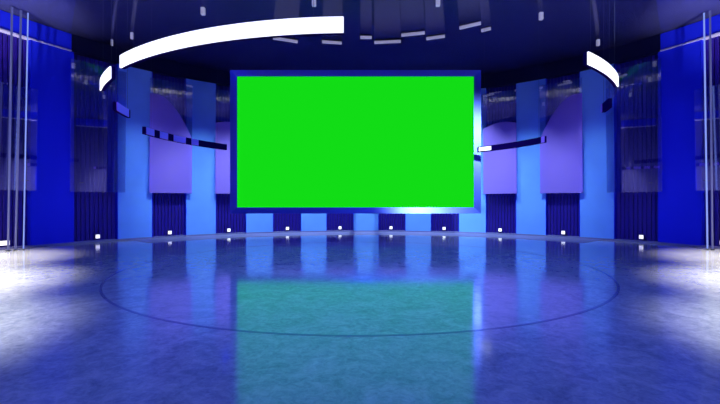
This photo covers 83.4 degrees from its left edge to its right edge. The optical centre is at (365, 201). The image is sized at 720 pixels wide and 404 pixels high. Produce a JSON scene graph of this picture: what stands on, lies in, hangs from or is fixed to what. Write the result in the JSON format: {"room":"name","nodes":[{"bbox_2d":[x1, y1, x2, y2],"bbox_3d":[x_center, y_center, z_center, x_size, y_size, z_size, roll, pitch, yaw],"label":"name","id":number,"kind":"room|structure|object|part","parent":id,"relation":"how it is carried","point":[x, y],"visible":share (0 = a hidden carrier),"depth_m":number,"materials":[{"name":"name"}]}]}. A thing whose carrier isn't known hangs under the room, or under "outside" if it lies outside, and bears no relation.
{"room":"television studio","nodes":[
{"label":"television studio","id":0,"kind":"room"},
{"bbox_2d":[230,70,480,213],"bbox_3d":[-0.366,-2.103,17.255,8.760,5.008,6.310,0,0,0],"label":"video screen","id":1,"kind":"object","parent":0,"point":[302,141],"visible":1,"depth_m":14.15,"materials":[{"name":"green"}]},
{"bbox_3d":[-4.629,-2.103,14.250,0.235,5.008,0.300,0,0,0],"label":"frame rail","id":2,"kind":"part","parent":1,"relation":"part of","materials":[{"name":"blue metal"}]},
{"bbox_3d":[-0.366,-4.501,14.250,8.760,0.212,0.300,0,0,0],"label":"frame rail","id":3,"kind":"part","parent":1,"relation":"part of","materials":[{"name":"blue metal"}]},
{"bbox_3d":[-0.366,0.296,14.250,8.760,0.212,0.300,0,0,0],"label":"frame rail","id":4,"kind":"part","parent":1,"relation":"part of","materials":[{"name":"blue metal"}]},
{"bbox_3d":[3.896,-2.103,14.250,0.235,5.008,0.300,0,0,0],"label":"frame rail","id":5,"kind":"part","parent":1,"relation":"part of","materials":[{"name":"blue metal"}]},
{"bbox_2d":[0,235,719,403],"bbox_3d":[0.000,1.600,8.110,25.860,0.200,25.860,0,0,0],"label":"floor","id":6,"kind":"structure","parent":0,"point":[657,341],"depth_m":4.91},
{"bbox_2d":[6,7,12,250],"bbox_3d":[-10.922,-2.250,12.365,0.122,7.500,0.180,0,0,0],"label":"light post","id":7,"kind":"object","parent":6,"relation":"on","point":[11,24],"visible":1,"depth_m":12.37,"materials":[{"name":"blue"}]},
{"bbox_2d":[13,10,21,250],"bbox_3d":[-10.844,-2.250,12.568,0.111,7.500,0.226,0,0,11],"label":"light post","id":8,"kind":"object","parent":6,"relation":"on","point":[20,24],"visible":1,"depth_m":12.56,"materials":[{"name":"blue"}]},
{"bbox_2d":[22,13,28,249],"bbox_3d":[-10.750,-2.250,12.754,0.071,7.500,0.175,0,0,27],"label":"light post","id":9,"kind":"object","parent":6,"relation":"on","point":[27,13],"visible":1,"depth_m":12.75,"materials":[{"name":"blue"}]},
{"bbox_2d":[99,242,619,335],"bbox_3d":[-0.112,1.498,9.840,10.664,0.004,10.664,0,0,0],"label":"trim","id":10,"kind":"structure","parent":6,"relation":"on","point":[106,279],"depth_m":5.10,"materials":[{"name":"blue metal"}]},
{"bbox_2d":[703,13,708,249],"bbox_3d":[10.757,-2.250,12.767,0.087,7.500,0.157,0,0,-10],"label":"light post","id":11,"kind":"object","parent":6,"relation":"on","point":[703,13],"visible":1,"depth_m":12.76,"materials":[{"name":"blue"}]},
{"bbox_2d":[709,10,714,249],"bbox_3d":[10.815,-2.250,12.628,0.101,7.500,0.136,0,0,0],"label":"light post","id":12,"kind":"object","parent":6,"relation":"on","point":[710,54],"visible":0.98,"depth_m":12.62,"materials":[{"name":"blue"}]},
{"bbox_2d":[0,0,719,74],"bbox_3d":[0.000,-6.294,8.110,25.860,0.588,25.860,0,0,0],"label":"ceiling","id":13,"kind":"structure","parent":0,"point":[516,39],"depth_m":14.10,"materials":[{"name":"blue paint"}]},
{"bbox_2d":[100,0,114,90],"bbox_3d":[-4.071,-4.046,6.338,0.088,4.423,0.892,0,0,-41],"label":"light bar","id":14,"kind":"object","parent":13,"relation":"hanging from","point":[108,76],"visible":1,"depth_m":6.08,"materials":[{"name":"white plastic"}]},
{"bbox_2d":[100,66,110,90],"bbox_3d":[-4.090,-1.925,6.322,0.038,0.176,0.886,0,0,-41],"label":"diffuser","id":15,"kind":"object","parent":14,"relation":"attached to","point":[105,79],"depth_m":6.23,"materials":[{"name":"white plastic"}]},
{"bbox_2d":[113,0,129,117],"bbox_3d":[-5.278,-4.063,8.739,0.096,4.336,0.790,0,0,-13],"label":"light bar","id":16,"kind":"object","parent":13,"relation":"hanging from","point":[118,108],"visible":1,"depth_m":8.87,"materials":[{"name":"blue plastic"}]},
{"bbox_2d":[142,127,226,149],"bbox_3d":[-5.048,-3.935,11.385,0.316,4.560,3.218,0,0,17],"label":"light bar","id":17,"kind":"object","parent":13,"relation":"hanging from","point":[145,130],"visible":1,"depth_m":11.29,"materials":[{"name":"blue"}]},
{"bbox_2d":[200,7,205,15],"bbox_3d":[-5.165,-6.054,12.801,0.120,0.250,0.120,0,0,0],"label":"spotlight","id":18,"kind":"object","parent":13,"relation":"attached to","point":[202,9],"visible":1,"depth_m":12.74,"materials":[{"name":"grey plastic"}]},
{"bbox_2d":[120,0,343,68],"bbox_3d":[-1.906,-4.088,5.010,3.449,4.385,0.354,0,0,20],"label":"light bar","id":19,"kind":"object","parent":13,"relation":"hanging from","point":[309,26],"visible":1,"depth_m":4.70,"materials":[{"name":"white"}]},
{"bbox_2d":[273,37,297,42],"bbox_3d":[-3.022,-6.098,15.169,0.939,0.120,0.100,0,0,-23],"label":"light strip","id":20,"kind":"object","parent":13,"relation":"attached to","point":[280,38],"visible":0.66,"depth_m":15.16,"materials":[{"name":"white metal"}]},
{"bbox_2d":[322,39,341,44],"bbox_3d":[-1.298,-6.105,15.422,0.764,0.120,0.100,0,0,-10],"label":"light strip","id":21,"kind":"object","parent":13,"relation":"attached to","point":[323,40],"visible":1,"depth_m":15.40,"materials":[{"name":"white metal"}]},
{"bbox_2d":[360,35,371,38],"bbox_3d":[0.000,-6.121,14.998,0.446,0.120,0.100,0,0,0],"label":"light strip","id":22,"kind":"object","parent":13,"relation":"attached to","point":[361,36],"visible":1,"depth_m":14.96,"materials":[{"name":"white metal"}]},
{"bbox_2d":[374,39,400,43],"bbox_3d":[0.819,-6.108,15.383,1.028,0.120,0.100,0,0,6],"label":"light strip","id":23,"kind":"object","parent":13,"relation":"attached to","point":[388,40],"visible":1,"depth_m":15.34,"materials":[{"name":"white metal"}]},
{"bbox_2d":[401,30,424,36],"bbox_3d":[1.710,-6.124,14.696,0.873,0.120,0.100,0,0,15],"label":"light strip","id":24,"kind":"object","parent":13,"relation":"attached to","point":[422,32],"visible":1,"depth_m":14.66,"materials":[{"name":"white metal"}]},
{"bbox_2d":[426,34,444,39],"bbox_3d":[2.575,-6.108,14.967,0.704,0.120,0.100,0,0,21],"label":"light strip","id":25,"kind":"object","parent":13,"relation":"attached to","point":[439,36],"visible":1,"depth_m":14.94,"materials":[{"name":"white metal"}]},
{"bbox_2d":[459,20,480,29],"bbox_3d":[3.601,-6.121,13.990,0.762,0.120,0.100,0,0,31],"label":"light strip","id":26,"kind":"object","parent":13,"relation":"attached to","point":[476,23],"visible":1,"depth_m":13.95,"materials":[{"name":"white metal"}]},
{"bbox_2d":[481,26,490,31],"bbox_3d":[4.239,-6.104,14.270,0.353,0.120,0.100,0,0,35],"label":"light strip","id":27,"kind":"object","parent":13,"relation":"attached to","point":[488,28],"visible":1,"depth_m":14.23,"materials":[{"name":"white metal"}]},
{"bbox_2d":[477,136,546,151],"bbox_3d":[4.429,-3.932,12.399,0.236,4.554,2.593,0,0,-29],"label":"light bar","id":28,"kind":"object","parent":13,"relation":"hanging from","point":[543,139],"visible":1,"depth_m":12.32,"materials":[{"name":"blue"}]},
{"bbox_2d":[538,12,543,19],"bbox_3d":[5.675,-6.036,13.101,0.120,0.250,0.120,0,0,0],"label":"spotlight","id":29,"kind":"object","parent":13,"relation":"attached to","point":[541,14],"visible":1,"depth_m":13.04,"materials":[{"name":"grey plastic"}]},
{"bbox_2d":[583,0,618,87],"bbox_3d":[3.606,-4.082,6.109,1.546,4.373,0.126,0,0,-45],"label":"light bar","id":30,"kind":"object","parent":13,"relation":"hanging from","point":[592,61],"visible":1,"depth_m":5.87,"materials":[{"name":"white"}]},
{"bbox_2d":[587,51,618,86],"bbox_3d":[3.624,-1.985,6.091,1.543,0.176,0.076,0,0,-45],"label":"diffuser","id":31,"kind":"object","parent":30,"relation":"attached to","point":[594,62],"depth_m":5.91,"materials":[{"name":"white plastic"}]},
{"bbox_2d":[601,98,611,112],"bbox_3d":[4.953,-4.068,8.317,0.086,4.346,0.508,0,0,15],"label":"light bar","id":32,"kind":"object","parent":13,"relation":"hanging from","point":[607,104],"visible":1,"depth_m":8.22,"materials":[{"name":"blue"}]},
{"bbox_3d":[0.000,-2.250,14.301,25.660,7.500,13.278,0,0,0],"label":"wall","id":33,"kind":"structure","parent":0,"visible":0},
{"bbox_2d":[0,32,26,246],"bbox_3d":[-11.599,-1.970,12.867,0.147,6.820,1.373,0,0,22],"label":"wall panel","id":34,"kind":"object","parent":33,"relation":"attached to","point":[4,38],"visible":0.74,"depth_m":13.12,"materials":[{"name":"blue"}]},
{"bbox_2d":[0,240,9,245],"bbox_3d":[-11.470,1.300,12.768,0.080,0.170,0.350,0,0,22],"label":"marker light","id":35,"kind":"object","parent":34,"relation":"attached to","point":[2,242],"visible":0.84,"depth_m":12.77,"materials":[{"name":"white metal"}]},
{"bbox_2d":[0,10,71,49],"bbox_3d":[-11.782,-5.710,11.377,0.806,0.580,6.750,0,0,16],"label":"trim","id":36,"kind":"structure","parent":33,"relation":"attached to","point":[37,31],"depth_m":13.56,"materials":[{"name":"blue"}]},
{"bbox_2d":[0,28,71,50],"bbox_3d":[-11.768,-5.400,11.374,0.835,0.040,6.750,0,0,16],"label":"trim","id":37,"kind":"structure","parent":33,"relation":"attached to","point":[7,32],"depth_m":13.30,"materials":[{"name":"blue"}]},
{"bbox_2d":[27,40,73,244],"bbox_3d":[-10.951,-1.970,14.031,0.342,6.820,1.320,0,0,28],"label":"wall panel","id":38,"kind":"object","parent":33,"relation":"attached to","point":[50,80],"depth_m":13.88,"materials":[{"name":"blue"}]},
{"bbox_2d":[74,54,114,241],"bbox_3d":[-10.293,-1.970,15.264,0.150,6.820,1.504,0,0,35],"label":"wall panel","id":39,"kind":"object","parent":33,"relation":"attached to","point":[94,115],"visible":0.84,"depth_m":15.19,"materials":[{"name":"blue"}]},
{"bbox_2d":[115,64,152,238],"bbox_3d":[-9.367,-1.970,16.310,0.342,6.820,1.320,0,0,41],"label":"wall panel","id":40,"kind":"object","parent":33,"relation":"attached to","point":[133,149],"depth_m":16.17,"materials":[{"name":"blue"}]},
{"bbox_2d":[153,73,183,235],"bbox_3d":[-8.502,-1.970,17.323,1.373,6.820,0.147,0,0,-43],"label":"wall panel","id":41,"kind":"object","parent":33,"relation":"attached to","point":[168,98],"visible":0.92,"depth_m":17.26,"materials":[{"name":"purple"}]},
{"bbox_2d":[184,79,215,234],"bbox_3d":[-7.422,-1.970,18.104,1.320,6.820,0.342,0,0,-37],"label":"column","id":42,"kind":"structure","parent":33,"relation":"attached to","point":[199,96],"depth_m":17.93,"materials":[{"name":"blue"}]},
{"bbox_3d":[-7.391,-1.970,18.062,1.320,6.820,0.236,0,0,-37],"label":"edge trim","id":43,"kind":"part","parent":42,"relation":"part of","materials":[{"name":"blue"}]},
{"bbox_2d":[216,85,244,232],"bbox_3d":[-6.363,-1.970,18.912,1.373,6.820,0.147,0,0,-31],"label":"wall panel","id":44,"kind":"object","parent":33,"relation":"attached to","point":[224,219],"visible":0.6,"depth_m":18.70,"materials":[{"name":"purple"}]},
{"bbox_2d":[245,214,272,232],"bbox_3d":[-5.143,-1.970,19.447,1.320,6.820,0.342,0,0,-24],"label":"column","id":45,"kind":"structure","parent":33,"relation":"attached to","point":[253,222],"depth_m":19.30,"materials":[{"name":"blue"}]},
{"bbox_2d":[273,214,299,230],"bbox_3d":[-3.936,-1.970,20.012,1.373,6.820,0.147,0,0,-18],"label":"wall panel","id":46,"kind":"object","parent":33,"relation":"attached to","point":[280,221],"visible":0.25,"depth_m":19.97,"materials":[{"name":"blue"}]},
{"bbox_2d":[300,214,326,230],"bbox_3d":[-2.631,-1.970,20.278,1.320,6.820,0.342,0,0,-12],"label":"column","id":47,"kind":"structure","parent":33,"relation":"attached to","point":[308,222],"depth_m":20.14,"materials":[{"name":"blue"}]},
{"bbox_2d":[327,214,352,229],"bbox_3d":[-1.332,-1.970,20.575,1.373,6.820,0.147,0,0,-6],"label":"wall panel","id":48,"kind":"object","parent":33,"relation":"attached to","point":[333,220],"visible":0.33,"depth_m":20.53,"materials":[{"name":"blue"}]},
{"bbox_2d":[0,230,719,249],"bbox_3d":[0.000,1.468,14.425,25.260,0.055,12.630,0,0,0],"label":"baseboard","id":49,"kind":"structure","parent":33,"relation":"attached to","point":[75,242],"depth_m":17.19,"materials":[{"name":"blue"}]},
{"bbox_2d":[71,34,660,88],"bbox_3d":[0.000,-5.710,17.585,21.652,0.580,6.310,0,0,0],"label":"trim","id":50,"kind":"structure","parent":33,"relation":"attached to","point":[79,44],"depth_m":16.88,"materials":[{"name":"blue"}]},
{"bbox_2d":[353,214,378,230],"bbox_3d":[0.000,-1.970,20.559,1.320,6.820,0.342,0,0,0],"label":"column","id":51,"kind":"structure","parent":33,"relation":"attached to","point":[360,221],"depth_m":20.42,"materials":[{"name":"blue"}]},
{"bbox_2d":[379,214,404,229],"bbox_3d":[1.332,-1.970,20.575,1.373,6.820,0.147,0,0,6],"label":"wall panel","id":52,"kind":"object","parent":33,"relation":"attached to","point":[397,221],"visible":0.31,"depth_m":20.52,"materials":[{"name":"blue"}]},
{"bbox_2d":[405,214,431,230],"bbox_3d":[2.631,-1.970,20.278,1.320,6.820,0.342,0,0,12],"label":"column","id":53,"kind":"structure","parent":33,"relation":"attached to","point":[413,222],"depth_m":20.14,"materials":[{"name":"blue"}]},
{"bbox_2d":[432,214,458,230],"bbox_3d":[3.936,-1.970,20.012,1.373,6.820,0.147,0,0,18],"label":"wall panel","id":54,"kind":"object","parent":33,"relation":"attached to","point":[450,221],"visible":0.25,"depth_m":19.97,"materials":[{"name":"blue"}]},
{"bbox_2d":[459,88,486,232],"bbox_3d":[5.143,-1.970,19.447,1.320,6.820,0.342,0,0,24],"label":"column","id":55,"kind":"structure","parent":33,"relation":"attached to","point":[467,222],"depth_m":19.12,"materials":[{"name":"blue"}]},
{"bbox_3d":[5.121,-1.970,19.399,1.320,6.820,0.236,0,0,24],"label":"edge trim","id":56,"kind":"part","parent":55,"relation":"part of","materials":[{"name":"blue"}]},
{"bbox_2d":[487,85,515,232],"bbox_3d":[6.363,-1.970,18.912,1.373,6.820,0.147,0,0,31],"label":"wall panel","id":57,"kind":"object","parent":33,"relation":"attached to","point":[501,110],"visible":0.94,"depth_m":18.89,"materials":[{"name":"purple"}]},
{"bbox_2d":[516,79,547,234],"bbox_3d":[7.422,-1.970,18.104,1.320,6.820,0.342,0,0,37],"label":"column","id":58,"kind":"structure","parent":33,"relation":"attached to","point":[531,96],"depth_m":17.95,"materials":[{"name":"blue"}]},
{"bbox_3d":[7.391,-1.970,18.062,1.320,6.820,0.236,0,0,37],"label":"edge trim","id":59,"kind":"part","parent":58,"relation":"part of","materials":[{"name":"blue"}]},
{"bbox_2d":[548,73,578,235],"bbox_3d":[8.502,-1.970,17.323,1.373,6.820,0.147,0,0,43],"label":"wall panel","id":60,"kind":"object","parent":33,"relation":"attached to","point":[563,98],"visible":0.9,"depth_m":17.26,"materials":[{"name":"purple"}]},
{"bbox_2d":[579,64,616,238],"bbox_3d":[9.367,-1.970,16.310,0.342,6.820,1.320,0,0,-41],"label":"column","id":61,"kind":"structure","parent":33,"relation":"attached to","point":[597,130],"depth_m":16.20,"materials":[{"name":"blue"}]},
{"bbox_2d":[617,54,657,241],"bbox_3d":[10.293,-1.970,15.264,0.150,6.820,1.504,0,0,-35],"label":"wall panel","id":62,"kind":"object","parent":33,"relation":"attached to","point":[637,91],"visible":0.9,"depth_m":15.25,"materials":[{"name":"blue glass"}]},
{"bbox_2d":[658,40,704,244],"bbox_3d":[10.951,-1.970,14.031,0.342,6.820,1.320,0,0,-28],"label":"wall panel","id":63,"kind":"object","parent":33,"relation":"attached to","point":[681,110],"depth_m":13.88,"materials":[{"name":"blue"}]},
{"bbox_2d":[660,14,719,49],"bbox_3d":[11.782,-5.710,11.377,0.806,0.580,6.750,0,0,-16],"label":"trim","id":64,"kind":"structure","parent":33,"relation":"attached to","point":[694,31],"depth_m":13.69,"materials":[{"name":"blue"}]},
{"bbox_2d":[660,32,719,50],"bbox_3d":[11.768,-5.400,11.374,0.835,0.040,6.750,0,0,-16],"label":"trim","id":65,"kind":"structure","parent":33,"relation":"attached to","point":[718,33],"depth_m":13.47,"materials":[{"name":"blue"}]},
{"bbox_2d":[705,36,719,245],"bbox_3d":[11.599,-1.970,12.867,0.147,6.820,1.373,0,0,-22],"label":"wall panel","id":66,"kind":"object","parent":33,"relation":"attached to","point":[715,42],"visible":0.79,"depth_m":13.24,"materials":[{"name":"blue"}]}
]}

